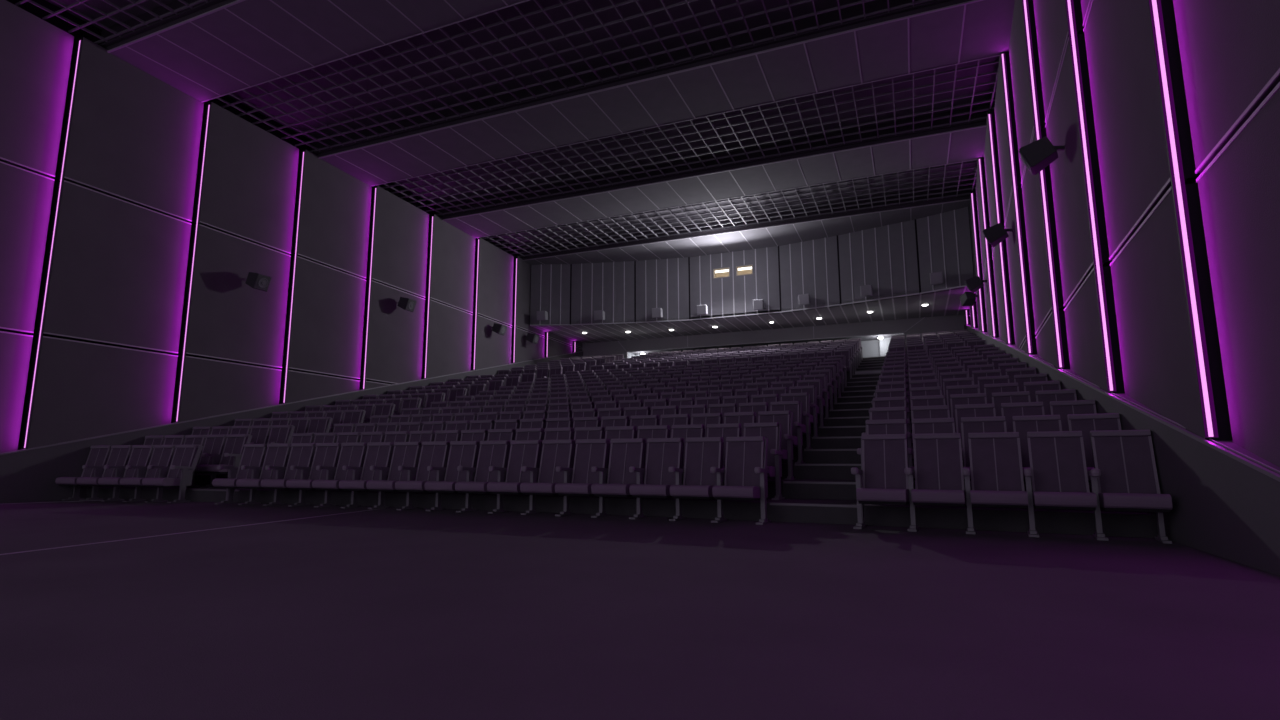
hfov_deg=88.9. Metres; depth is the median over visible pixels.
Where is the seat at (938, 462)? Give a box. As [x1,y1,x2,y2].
[904,433,965,531]
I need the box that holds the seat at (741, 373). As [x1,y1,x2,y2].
[731,370,749,378]
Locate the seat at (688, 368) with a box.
[677,367,692,373]
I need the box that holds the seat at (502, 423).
[494,419,519,428]
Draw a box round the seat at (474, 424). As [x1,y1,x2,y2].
[469,420,494,429]
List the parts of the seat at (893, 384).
backrest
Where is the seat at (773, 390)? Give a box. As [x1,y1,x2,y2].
[762,387,786,401]
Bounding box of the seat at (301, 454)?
[261,443,315,505]
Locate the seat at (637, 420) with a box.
[630,415,658,436]
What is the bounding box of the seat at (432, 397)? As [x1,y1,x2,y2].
[420,392,445,407]
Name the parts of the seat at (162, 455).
seat, armrest, leg, backrest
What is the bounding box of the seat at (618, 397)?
[614,394,636,407]
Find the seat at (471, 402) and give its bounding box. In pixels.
[469,400,487,405]
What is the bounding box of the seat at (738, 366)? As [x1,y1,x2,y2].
[729,364,745,370]
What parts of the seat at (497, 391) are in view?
backrest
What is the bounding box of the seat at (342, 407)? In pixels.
[340,404,356,409]
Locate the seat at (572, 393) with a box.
[569,391,588,399]
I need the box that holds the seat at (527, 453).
[487,440,542,513]
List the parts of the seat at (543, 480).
armrest knob, armrest, leg, seat, backrest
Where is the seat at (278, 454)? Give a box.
[236,443,291,504]
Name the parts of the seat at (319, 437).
backrest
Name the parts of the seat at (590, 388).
backrest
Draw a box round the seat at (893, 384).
[871,381,906,402]
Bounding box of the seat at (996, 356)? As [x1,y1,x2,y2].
[987,353,1010,363]
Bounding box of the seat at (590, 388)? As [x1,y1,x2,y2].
[588,385,606,395]
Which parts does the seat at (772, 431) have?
backrest, seat, armrest knob, leg, panel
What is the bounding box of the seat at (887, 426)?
[857,419,907,454]
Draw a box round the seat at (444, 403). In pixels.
[431,401,449,406]
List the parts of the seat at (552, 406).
backrest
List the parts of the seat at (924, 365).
backrest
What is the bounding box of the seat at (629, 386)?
[627,384,645,393]
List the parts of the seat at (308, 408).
backrest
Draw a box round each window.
[713,267,729,278]
[736,264,752,275]
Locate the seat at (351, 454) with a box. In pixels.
[312,442,367,507]
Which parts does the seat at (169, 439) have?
backrest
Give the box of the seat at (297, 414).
[289,411,307,417]
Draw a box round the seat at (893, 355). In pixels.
[885,354,905,364]
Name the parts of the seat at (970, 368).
backrest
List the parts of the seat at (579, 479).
armrest knob, armrest, leg, seat, backrest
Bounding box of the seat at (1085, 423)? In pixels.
[1067,413,1120,482]
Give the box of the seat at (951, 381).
[943,377,972,404]
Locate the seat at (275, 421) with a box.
[271,418,290,424]
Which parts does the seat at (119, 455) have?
seat, armrest, leg, backrest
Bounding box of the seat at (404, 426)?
[399,422,422,430]
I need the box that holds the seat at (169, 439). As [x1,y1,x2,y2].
[163,435,185,444]
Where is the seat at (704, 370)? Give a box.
[702,369,719,375]
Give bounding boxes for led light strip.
[23,40,82,448]
[175,104,210,421]
[283,152,304,402]
[363,188,376,388]
[424,216,433,377]
[473,239,479,369]
[513,258,517,362]
[546,332,548,356]
[965,310,968,323]
[970,193,984,331]
[971,305,975,327]
[978,158,995,336]
[987,114,1011,343]
[1000,53,1032,353]
[1022,0,1063,367]
[1065,0,1116,391]
[1148,0,1218,437]
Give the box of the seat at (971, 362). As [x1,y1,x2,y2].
[963,359,987,370]
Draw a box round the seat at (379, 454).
[339,442,393,507]
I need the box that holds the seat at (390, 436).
[384,431,409,441]
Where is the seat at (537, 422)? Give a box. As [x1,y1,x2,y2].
[519,418,545,428]
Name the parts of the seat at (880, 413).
backrest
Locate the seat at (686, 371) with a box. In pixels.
[684,370,700,376]
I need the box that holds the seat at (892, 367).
[878,365,905,381]
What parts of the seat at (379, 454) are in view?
seat, armrest, leg, backrest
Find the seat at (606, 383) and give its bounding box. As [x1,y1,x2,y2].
[604,381,621,385]
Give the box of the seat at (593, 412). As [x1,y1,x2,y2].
[572,408,597,421]
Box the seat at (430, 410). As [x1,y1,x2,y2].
[422,407,441,413]
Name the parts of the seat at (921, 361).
backrest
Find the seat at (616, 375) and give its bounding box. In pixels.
[615,374,630,380]
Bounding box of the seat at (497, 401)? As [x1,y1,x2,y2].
[488,399,507,404]
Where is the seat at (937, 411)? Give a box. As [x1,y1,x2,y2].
[907,405,949,481]
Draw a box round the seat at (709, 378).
[701,376,719,384]
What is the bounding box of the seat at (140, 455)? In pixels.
[98,445,153,501]
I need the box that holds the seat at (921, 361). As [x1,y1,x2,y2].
[906,359,929,384]
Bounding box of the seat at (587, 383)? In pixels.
[586,382,603,390]
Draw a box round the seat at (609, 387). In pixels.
[607,384,625,393]
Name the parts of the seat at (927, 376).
backrest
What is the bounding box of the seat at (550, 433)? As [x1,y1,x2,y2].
[544,427,574,439]
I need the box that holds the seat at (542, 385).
[533,384,549,388]
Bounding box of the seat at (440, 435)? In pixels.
[434,430,460,440]
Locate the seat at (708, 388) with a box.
[698,385,720,396]
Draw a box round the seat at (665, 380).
[661,378,678,386]
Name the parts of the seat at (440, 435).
backrest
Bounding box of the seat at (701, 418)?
[691,413,721,436]
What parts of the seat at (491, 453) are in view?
armrest, leg, seat, backrest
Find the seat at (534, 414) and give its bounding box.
[523,410,547,421]
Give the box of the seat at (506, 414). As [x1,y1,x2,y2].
[500,411,523,418]
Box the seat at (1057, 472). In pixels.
[1024,431,1096,536]
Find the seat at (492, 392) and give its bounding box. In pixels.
[479,390,495,394]
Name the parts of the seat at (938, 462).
armrest knob, leg, seat, backrest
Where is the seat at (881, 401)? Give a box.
[865,396,906,422]
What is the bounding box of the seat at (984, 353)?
[982,350,1004,359]
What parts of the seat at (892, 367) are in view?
backrest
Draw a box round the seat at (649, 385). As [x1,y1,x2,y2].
[647,383,666,390]
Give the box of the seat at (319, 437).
[313,432,337,442]
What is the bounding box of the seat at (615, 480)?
[591,438,645,517]
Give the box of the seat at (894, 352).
[886,351,904,354]
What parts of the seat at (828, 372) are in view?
backrest, leg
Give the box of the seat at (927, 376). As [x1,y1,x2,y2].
[906,373,935,410]
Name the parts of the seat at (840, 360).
backrest, leg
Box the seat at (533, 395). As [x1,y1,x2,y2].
[530,392,549,397]
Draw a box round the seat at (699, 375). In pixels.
[692,372,709,380]
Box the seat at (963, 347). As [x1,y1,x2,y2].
[951,346,970,356]
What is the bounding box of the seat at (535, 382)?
[534,381,549,384]
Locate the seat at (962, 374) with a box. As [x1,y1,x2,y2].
[940,371,967,394]
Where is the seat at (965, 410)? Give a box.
[955,403,995,459]
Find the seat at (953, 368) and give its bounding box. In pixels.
[938,366,963,385]
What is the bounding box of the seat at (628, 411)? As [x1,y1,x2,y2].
[624,407,650,425]
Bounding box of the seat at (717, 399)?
[696,396,720,412]
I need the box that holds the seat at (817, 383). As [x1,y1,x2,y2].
[797,379,823,426]
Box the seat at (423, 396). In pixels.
[411,393,427,406]
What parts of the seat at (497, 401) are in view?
backrest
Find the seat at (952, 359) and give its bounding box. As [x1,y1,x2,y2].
[933,357,955,372]
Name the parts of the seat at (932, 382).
backrest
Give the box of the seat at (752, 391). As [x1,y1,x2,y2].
[735,388,759,402]
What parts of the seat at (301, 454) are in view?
seat, armrest, leg, backrest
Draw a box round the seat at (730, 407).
[708,403,736,423]
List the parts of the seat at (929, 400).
leg, backrest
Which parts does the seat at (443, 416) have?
backrest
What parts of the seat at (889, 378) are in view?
backrest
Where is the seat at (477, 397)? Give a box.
[474,395,492,399]
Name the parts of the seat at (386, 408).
backrest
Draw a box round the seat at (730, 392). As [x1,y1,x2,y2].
[710,389,733,403]
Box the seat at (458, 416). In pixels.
[454,412,476,420]
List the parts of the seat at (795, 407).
backrest, seat, panel, leg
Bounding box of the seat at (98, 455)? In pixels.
[55,445,111,500]
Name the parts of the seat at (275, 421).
backrest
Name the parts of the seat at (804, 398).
backrest, panel, leg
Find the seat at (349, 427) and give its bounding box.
[333,423,355,432]
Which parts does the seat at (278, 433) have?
backrest, panel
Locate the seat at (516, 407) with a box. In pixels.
[504,404,525,410]
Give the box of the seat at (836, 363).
[819,361,840,396]
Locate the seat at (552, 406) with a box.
[548,402,570,409]
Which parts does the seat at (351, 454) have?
seat, armrest, leg, backrest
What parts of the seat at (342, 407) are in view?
backrest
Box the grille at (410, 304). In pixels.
[405,299,416,311]
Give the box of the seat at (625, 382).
[622,380,640,388]
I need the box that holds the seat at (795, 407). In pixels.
[770,401,804,463]
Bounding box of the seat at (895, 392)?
[875,388,906,404]
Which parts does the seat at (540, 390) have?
backrest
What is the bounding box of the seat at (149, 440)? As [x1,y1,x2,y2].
[143,435,164,444]
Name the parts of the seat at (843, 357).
leg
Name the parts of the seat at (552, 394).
backrest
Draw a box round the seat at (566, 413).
[547,409,571,417]
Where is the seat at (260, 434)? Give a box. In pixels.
[250,425,271,443]
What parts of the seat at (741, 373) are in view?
backrest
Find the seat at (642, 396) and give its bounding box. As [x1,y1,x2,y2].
[637,393,659,406]
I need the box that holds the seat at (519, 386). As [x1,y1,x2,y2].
[516,385,532,388]
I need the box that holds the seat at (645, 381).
[641,379,659,387]
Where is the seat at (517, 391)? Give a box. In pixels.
[514,389,531,395]
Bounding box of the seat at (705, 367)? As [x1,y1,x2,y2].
[694,366,709,372]
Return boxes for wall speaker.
[245,272,271,291]
[397,297,416,311]
[492,323,506,334]
[525,333,538,343]
[537,311,547,320]
[594,310,604,319]
[652,308,662,317]
[697,305,707,314]
[753,299,764,309]
[798,294,810,304]
[860,284,872,296]
[930,271,942,284]
[959,292,977,305]
[965,276,985,292]
[982,223,1011,246]
[1018,136,1064,174]
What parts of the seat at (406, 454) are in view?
seat, armrest, leg, backrest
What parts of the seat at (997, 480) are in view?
armrest knob, leg, backrest, seat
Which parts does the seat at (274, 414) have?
backrest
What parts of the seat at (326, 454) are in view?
seat, armrest, leg, backrest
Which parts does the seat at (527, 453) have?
armrest, leg, seat, backrest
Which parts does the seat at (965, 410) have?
backrest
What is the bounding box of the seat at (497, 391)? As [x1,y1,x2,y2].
[496,390,513,394]
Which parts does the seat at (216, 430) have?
backrest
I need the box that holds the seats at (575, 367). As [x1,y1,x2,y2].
[363,329,985,400]
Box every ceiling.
[15,0,1014,264]
[532,286,975,343]
[629,333,903,354]
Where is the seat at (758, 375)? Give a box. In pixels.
[742,373,762,382]
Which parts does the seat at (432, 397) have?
backrest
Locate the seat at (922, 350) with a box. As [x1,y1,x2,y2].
[905,349,925,365]
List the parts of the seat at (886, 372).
backrest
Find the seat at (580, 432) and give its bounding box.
[574,427,604,449]
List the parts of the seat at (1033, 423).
backrest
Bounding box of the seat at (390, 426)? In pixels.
[376,422,399,431]
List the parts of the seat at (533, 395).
backrest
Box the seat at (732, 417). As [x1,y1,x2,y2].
[724,412,755,436]
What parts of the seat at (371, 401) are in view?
backrest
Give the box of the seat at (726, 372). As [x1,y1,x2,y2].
[711,371,729,379]
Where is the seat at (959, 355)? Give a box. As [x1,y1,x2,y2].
[956,352,978,362]
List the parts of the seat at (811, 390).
backrest, leg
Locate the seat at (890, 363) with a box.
[879,361,905,376]
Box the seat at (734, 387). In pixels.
[722,383,744,395]
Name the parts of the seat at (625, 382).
backrest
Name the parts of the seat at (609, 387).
backrest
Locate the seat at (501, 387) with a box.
[499,386,515,389]
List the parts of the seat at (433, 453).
armrest, seat, leg, backrest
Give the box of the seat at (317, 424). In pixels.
[307,417,332,432]
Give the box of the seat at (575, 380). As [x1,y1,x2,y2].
[567,379,583,383]
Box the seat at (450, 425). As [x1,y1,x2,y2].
[445,420,469,429]
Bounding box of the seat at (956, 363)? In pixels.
[935,361,959,378]
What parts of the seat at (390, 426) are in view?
backrest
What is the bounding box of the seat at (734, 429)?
[707,423,741,474]
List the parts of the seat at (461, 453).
armrest, leg, seat, backrest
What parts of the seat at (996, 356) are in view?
backrest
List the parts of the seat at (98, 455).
seat, leg, backrest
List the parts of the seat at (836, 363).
backrest, leg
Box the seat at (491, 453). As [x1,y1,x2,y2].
[455,440,510,512]
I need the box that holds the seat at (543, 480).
[520,439,575,514]
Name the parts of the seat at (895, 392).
backrest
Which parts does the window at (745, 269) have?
pane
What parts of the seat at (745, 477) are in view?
armrest knob, leg, armrest, seat, backrest, armrest knob, leg, panel, armrest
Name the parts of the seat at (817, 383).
backrest, leg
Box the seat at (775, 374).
[764,372,784,381]
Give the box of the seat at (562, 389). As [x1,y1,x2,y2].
[550,387,568,391]
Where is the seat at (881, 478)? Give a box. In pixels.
[851,434,909,528]
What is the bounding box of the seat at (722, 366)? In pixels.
[712,365,727,371]
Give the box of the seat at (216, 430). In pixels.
[195,426,231,473]
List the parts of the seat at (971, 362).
backrest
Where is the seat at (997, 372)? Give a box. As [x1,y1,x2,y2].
[972,369,1000,384]
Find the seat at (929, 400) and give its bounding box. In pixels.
[907,395,944,463]
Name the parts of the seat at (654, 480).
armrest knob, armrest, leg, seat, backrest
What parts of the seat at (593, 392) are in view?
backrest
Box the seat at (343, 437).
[336,432,360,442]
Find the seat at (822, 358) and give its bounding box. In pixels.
[809,356,825,361]
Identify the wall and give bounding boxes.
[0,0,583,502]
[530,207,973,325]
[581,314,969,357]
[628,337,890,357]
[964,0,1279,575]
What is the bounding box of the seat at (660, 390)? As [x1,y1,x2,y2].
[653,387,674,398]
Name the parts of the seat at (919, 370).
backrest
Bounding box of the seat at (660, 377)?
[655,375,671,382]
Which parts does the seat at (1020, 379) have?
backrest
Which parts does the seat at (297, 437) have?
backrest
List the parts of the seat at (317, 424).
panel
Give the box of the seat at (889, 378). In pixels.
[874,375,905,395]
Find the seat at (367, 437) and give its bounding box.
[360,432,384,442]
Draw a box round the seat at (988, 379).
[978,375,1009,392]
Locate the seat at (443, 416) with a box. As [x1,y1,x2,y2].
[433,413,454,420]
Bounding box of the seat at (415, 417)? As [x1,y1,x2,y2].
[411,414,432,421]
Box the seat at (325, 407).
[322,405,339,410]
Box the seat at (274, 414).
[271,412,289,417]
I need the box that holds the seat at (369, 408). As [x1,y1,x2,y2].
[357,404,374,422]
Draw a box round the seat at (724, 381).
[711,379,730,389]
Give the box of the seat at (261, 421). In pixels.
[252,418,271,425]
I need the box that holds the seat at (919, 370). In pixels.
[906,368,933,401]
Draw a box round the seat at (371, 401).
[368,399,385,403]
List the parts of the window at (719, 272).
pane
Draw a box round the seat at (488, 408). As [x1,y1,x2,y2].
[483,405,504,411]
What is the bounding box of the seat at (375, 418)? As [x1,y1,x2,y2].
[370,415,390,422]
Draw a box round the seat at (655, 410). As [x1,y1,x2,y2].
[651,405,677,424]
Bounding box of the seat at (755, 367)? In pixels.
[739,366,756,373]
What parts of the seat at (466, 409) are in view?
backrest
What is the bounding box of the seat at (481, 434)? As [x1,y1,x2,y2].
[460,429,487,440]
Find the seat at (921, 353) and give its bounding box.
[906,352,926,376]
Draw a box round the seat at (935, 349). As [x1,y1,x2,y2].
[929,348,947,362]
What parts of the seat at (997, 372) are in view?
backrest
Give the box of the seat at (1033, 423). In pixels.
[1013,415,1061,481]
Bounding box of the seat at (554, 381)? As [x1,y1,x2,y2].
[550,380,566,386]
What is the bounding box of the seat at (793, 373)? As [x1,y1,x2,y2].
[787,371,806,379]
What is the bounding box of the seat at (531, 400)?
[528,398,548,403]
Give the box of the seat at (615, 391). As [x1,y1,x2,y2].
[610,389,630,397]
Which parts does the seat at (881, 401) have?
backrest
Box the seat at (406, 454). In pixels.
[366,442,421,508]
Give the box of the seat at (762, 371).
[751,369,769,376]
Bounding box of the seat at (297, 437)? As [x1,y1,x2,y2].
[291,433,314,442]
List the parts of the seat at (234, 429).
backrest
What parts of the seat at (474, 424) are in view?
backrest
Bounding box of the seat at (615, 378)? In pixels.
[601,377,617,382]
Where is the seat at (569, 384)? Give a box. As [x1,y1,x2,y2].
[568,383,585,391]
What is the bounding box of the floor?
[0,499,1279,719]
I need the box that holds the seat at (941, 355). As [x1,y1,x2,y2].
[932,354,952,367]
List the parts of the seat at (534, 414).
backrest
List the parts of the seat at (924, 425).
leg, backrest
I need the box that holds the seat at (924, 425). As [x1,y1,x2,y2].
[908,418,954,503]
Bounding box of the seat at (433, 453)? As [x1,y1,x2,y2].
[395,441,450,509]
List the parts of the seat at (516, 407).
backrest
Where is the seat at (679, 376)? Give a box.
[673,374,690,381]
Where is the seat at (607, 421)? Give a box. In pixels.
[601,416,629,433]
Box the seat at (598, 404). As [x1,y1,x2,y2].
[595,401,617,415]
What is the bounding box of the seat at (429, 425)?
[422,421,445,430]
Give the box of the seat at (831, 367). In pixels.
[815,365,836,402]
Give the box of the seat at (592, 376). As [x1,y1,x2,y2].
[582,375,597,379]
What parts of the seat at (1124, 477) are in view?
armrest knob, leg, backrest, seat, leg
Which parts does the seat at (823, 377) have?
backrest, leg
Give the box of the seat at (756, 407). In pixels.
[739,402,767,422]
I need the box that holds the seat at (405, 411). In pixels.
[402,408,421,414]
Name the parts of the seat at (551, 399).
backrest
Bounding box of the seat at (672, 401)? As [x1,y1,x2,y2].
[669,397,693,413]
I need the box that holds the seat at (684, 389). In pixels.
[676,386,696,397]
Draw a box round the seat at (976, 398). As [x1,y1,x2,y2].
[950,393,986,431]
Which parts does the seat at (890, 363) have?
backrest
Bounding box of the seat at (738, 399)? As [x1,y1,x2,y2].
[723,395,748,411]
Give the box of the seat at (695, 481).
[668,437,723,520]
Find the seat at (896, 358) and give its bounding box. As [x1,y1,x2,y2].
[880,357,905,371]
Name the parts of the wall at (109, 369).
acoustic panel, acoustic panel, acoustic panel, acoustic panel, acoustic panel, acoustic panel, acoustic panel, acoustic panel, acoustic panel, dado panel, acoustic panel, acoustic panel, acoustic panel, acoustic panel, acoustic panel, acoustic panel, acoustic panel, acoustic panel, acoustic panel, acoustic panel, acoustic panel, acoustic panel, acoustic panel, acoustic panel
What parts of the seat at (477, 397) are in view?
backrest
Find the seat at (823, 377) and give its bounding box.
[804,374,828,417]
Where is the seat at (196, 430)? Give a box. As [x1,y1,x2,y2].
[191,427,211,434]
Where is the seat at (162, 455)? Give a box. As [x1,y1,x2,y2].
[120,445,175,501]
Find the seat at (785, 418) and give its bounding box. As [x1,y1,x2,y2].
[758,411,795,479]
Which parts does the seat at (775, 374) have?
backrest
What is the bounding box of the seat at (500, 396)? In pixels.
[492,394,510,399]
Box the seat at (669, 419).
[660,414,689,437]
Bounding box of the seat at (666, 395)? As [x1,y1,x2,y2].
[661,392,683,405]
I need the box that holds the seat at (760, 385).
[746,382,768,394]
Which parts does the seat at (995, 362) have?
backrest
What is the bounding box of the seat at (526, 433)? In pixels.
[515,428,544,439]
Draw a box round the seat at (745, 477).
[710,436,770,524]
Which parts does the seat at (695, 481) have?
armrest knob, armrest, leg, seat, backrest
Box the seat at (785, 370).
[772,368,790,375]
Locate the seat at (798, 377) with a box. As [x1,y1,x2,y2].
[779,375,801,385]
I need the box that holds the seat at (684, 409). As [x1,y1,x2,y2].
[679,404,706,424]
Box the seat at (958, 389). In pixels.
[946,384,978,417]
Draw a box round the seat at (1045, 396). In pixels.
[1035,389,1076,414]
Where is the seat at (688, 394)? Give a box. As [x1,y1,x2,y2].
[685,391,707,404]
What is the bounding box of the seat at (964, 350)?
[954,349,973,360]
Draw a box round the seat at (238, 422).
[234,419,252,425]
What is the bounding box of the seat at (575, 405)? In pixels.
[571,402,594,412]
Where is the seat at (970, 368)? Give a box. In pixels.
[967,364,994,376]
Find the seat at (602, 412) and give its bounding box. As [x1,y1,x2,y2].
[597,408,623,420]
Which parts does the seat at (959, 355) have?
backrest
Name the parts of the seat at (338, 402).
backrest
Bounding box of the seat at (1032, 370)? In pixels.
[1006,367,1035,382]
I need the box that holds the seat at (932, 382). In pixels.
[906,379,938,420]
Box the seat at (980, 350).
[978,347,998,355]
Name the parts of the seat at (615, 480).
armrest knob, armrest, leg, seat, backrest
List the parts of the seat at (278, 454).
seat, armrest, leg, backrest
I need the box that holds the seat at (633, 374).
[632,373,647,378]
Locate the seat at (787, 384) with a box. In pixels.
[771,381,794,392]
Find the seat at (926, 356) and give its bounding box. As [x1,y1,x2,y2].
[906,355,928,380]
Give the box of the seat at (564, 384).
[550,383,567,387]
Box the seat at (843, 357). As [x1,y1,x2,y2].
[827,355,846,385]
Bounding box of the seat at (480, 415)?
[477,412,499,419]
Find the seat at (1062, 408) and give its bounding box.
[1050,400,1096,430]
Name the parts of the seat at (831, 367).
backrest, leg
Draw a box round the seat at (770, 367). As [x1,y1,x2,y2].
[759,365,776,372]
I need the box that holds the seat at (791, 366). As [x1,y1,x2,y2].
[778,364,796,370]
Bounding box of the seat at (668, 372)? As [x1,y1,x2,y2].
[666,371,682,377]
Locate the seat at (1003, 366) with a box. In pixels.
[998,362,1026,375]
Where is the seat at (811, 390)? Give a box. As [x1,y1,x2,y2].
[789,385,817,436]
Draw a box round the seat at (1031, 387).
[1024,380,1060,401]
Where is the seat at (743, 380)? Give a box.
[733,378,753,388]
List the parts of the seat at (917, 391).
backrest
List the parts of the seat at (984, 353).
backrest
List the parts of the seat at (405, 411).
backrest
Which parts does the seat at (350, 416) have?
backrest, panel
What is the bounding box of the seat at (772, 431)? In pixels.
[744,422,784,499]
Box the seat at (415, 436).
[409,430,434,441]
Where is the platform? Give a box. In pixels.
[86,356,1157,537]
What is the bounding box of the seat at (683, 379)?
[680,377,699,385]
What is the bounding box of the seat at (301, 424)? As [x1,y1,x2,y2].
[290,417,309,442]
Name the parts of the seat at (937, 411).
leg, backrest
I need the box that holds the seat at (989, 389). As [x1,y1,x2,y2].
[984,383,1018,403]
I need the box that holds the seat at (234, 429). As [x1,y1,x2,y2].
[208,426,250,473]
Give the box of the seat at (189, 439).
[184,435,205,454]
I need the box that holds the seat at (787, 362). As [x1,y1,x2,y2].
[785,361,801,366]
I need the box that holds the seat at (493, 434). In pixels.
[487,429,515,440]
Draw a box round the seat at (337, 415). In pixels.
[325,410,344,432]
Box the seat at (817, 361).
[804,359,821,365]
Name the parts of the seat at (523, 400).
backrest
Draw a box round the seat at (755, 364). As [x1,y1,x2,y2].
[747,363,763,369]
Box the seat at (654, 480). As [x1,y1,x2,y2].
[629,438,683,518]
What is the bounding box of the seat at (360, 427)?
[354,423,376,431]
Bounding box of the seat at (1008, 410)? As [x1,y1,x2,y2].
[1001,402,1044,431]
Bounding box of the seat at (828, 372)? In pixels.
[809,369,832,409]
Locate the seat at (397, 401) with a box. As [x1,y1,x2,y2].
[385,398,402,414]
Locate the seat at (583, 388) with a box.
[569,386,586,395]
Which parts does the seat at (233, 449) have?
armrest, seat, leg, backrest, armrest, leg, panel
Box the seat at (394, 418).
[390,414,411,421]
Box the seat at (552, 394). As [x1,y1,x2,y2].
[550,392,568,396]
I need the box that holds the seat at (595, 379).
[584,378,600,384]
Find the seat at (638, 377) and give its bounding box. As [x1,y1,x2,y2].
[636,376,653,379]
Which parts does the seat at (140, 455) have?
seat, armrest, leg, backrest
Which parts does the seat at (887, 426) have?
backrest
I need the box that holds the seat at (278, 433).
[250,425,294,443]
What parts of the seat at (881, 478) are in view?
armrest knob, leg, panel, seat, backrest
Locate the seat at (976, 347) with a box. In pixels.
[974,344,993,351]
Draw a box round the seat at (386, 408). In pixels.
[364,403,394,422]
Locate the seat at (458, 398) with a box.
[456,396,473,400]
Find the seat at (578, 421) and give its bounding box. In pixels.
[573,417,600,433]
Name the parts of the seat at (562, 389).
backrest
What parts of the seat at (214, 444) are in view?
leg, backrest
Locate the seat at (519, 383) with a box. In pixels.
[518,381,533,384]
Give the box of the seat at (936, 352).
[930,350,950,362]
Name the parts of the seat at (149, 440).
backrest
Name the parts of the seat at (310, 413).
backrest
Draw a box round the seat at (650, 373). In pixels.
[649,372,665,378]
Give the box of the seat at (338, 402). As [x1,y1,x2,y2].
[335,400,351,404]
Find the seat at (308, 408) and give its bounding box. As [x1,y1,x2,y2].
[305,405,322,410]
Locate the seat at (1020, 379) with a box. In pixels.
[1014,373,1047,391]
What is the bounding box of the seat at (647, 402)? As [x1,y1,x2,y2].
[644,399,667,414]
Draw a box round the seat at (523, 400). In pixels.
[508,398,528,404]
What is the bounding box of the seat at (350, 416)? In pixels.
[330,410,365,427]
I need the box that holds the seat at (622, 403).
[619,400,642,415]
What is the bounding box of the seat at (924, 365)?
[906,363,931,393]
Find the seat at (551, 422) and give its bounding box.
[546,417,572,427]
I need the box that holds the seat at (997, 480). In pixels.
[962,432,1027,533]
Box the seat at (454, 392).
[448,388,466,401]
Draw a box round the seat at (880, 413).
[862,407,906,434]
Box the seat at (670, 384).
[668,381,687,391]
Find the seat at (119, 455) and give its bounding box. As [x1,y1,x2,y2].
[77,445,132,500]
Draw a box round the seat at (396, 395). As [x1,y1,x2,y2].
[395,394,410,397]
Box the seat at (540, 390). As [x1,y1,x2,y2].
[532,388,549,392]
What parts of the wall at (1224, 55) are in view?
acoustic panel, acoustic panel, acoustic panel, acoustic panel, acoustic panel, acoustic panel, acoustic panel, acoustic panel, acoustic panel, acoustic panel, acoustic panel, acoustic panel, acoustic panel, acoustic panel, acoustic panel, acoustic panel, acoustic panel, dado panel, acoustic panel, acoustic panel, acoustic panel, acoustic panel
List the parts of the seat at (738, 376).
backrest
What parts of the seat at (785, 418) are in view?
backrest, seat, leg, panel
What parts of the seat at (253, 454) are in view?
seat, armrest, leg, panel, backrest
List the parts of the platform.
riser plate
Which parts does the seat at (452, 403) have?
backrest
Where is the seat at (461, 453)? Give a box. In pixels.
[424,441,479,510]
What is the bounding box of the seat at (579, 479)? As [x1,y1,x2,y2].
[555,439,609,515]
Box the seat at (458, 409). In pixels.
[442,406,462,412]
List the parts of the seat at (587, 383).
backrest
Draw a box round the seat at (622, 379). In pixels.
[619,377,635,383]
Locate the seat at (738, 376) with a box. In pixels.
[721,374,740,383]
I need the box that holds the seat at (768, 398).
[751,394,777,410]
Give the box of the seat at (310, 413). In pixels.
[307,411,325,416]
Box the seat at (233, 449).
[198,434,251,487]
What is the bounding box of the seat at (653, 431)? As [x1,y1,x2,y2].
[637,425,669,465]
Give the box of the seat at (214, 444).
[187,434,226,486]
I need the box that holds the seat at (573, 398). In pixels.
[570,396,591,405]
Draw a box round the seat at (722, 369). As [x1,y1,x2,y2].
[721,368,737,374]
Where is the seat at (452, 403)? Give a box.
[449,401,468,406]
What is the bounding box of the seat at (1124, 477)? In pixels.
[1088,430,1171,543]
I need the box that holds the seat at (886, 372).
[876,369,905,388]
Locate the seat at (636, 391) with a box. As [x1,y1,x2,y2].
[632,388,652,399]
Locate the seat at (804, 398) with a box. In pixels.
[781,392,810,448]
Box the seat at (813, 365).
[799,363,816,369]
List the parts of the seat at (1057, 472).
armrest knob, leg, backrest, seat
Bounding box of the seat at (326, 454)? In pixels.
[286,443,341,506]
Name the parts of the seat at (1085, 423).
seat, backrest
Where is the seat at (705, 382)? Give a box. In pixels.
[689,380,708,390]
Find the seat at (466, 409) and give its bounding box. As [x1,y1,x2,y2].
[462,406,482,412]
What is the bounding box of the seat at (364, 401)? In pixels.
[352,399,368,404]
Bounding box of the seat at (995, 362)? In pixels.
[992,357,1017,368]
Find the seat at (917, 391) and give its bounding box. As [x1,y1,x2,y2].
[907,386,941,447]
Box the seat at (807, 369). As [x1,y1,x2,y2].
[793,366,812,374]
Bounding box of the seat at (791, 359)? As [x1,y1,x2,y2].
[790,357,806,363]
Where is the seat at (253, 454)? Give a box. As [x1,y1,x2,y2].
[212,444,267,504]
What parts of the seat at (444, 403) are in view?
backrest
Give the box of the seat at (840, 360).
[824,358,843,390]
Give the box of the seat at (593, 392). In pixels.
[590,390,609,395]
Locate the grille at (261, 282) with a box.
[254,274,270,290]
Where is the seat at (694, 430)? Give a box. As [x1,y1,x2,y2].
[671,424,704,468]
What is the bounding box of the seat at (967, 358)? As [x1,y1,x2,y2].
[960,355,982,368]
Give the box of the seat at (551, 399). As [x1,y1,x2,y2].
[549,397,569,402]
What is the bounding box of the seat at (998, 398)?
[992,391,1030,415]
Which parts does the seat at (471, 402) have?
backrest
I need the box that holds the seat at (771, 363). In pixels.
[766,362,782,367]
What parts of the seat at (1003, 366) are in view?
backrest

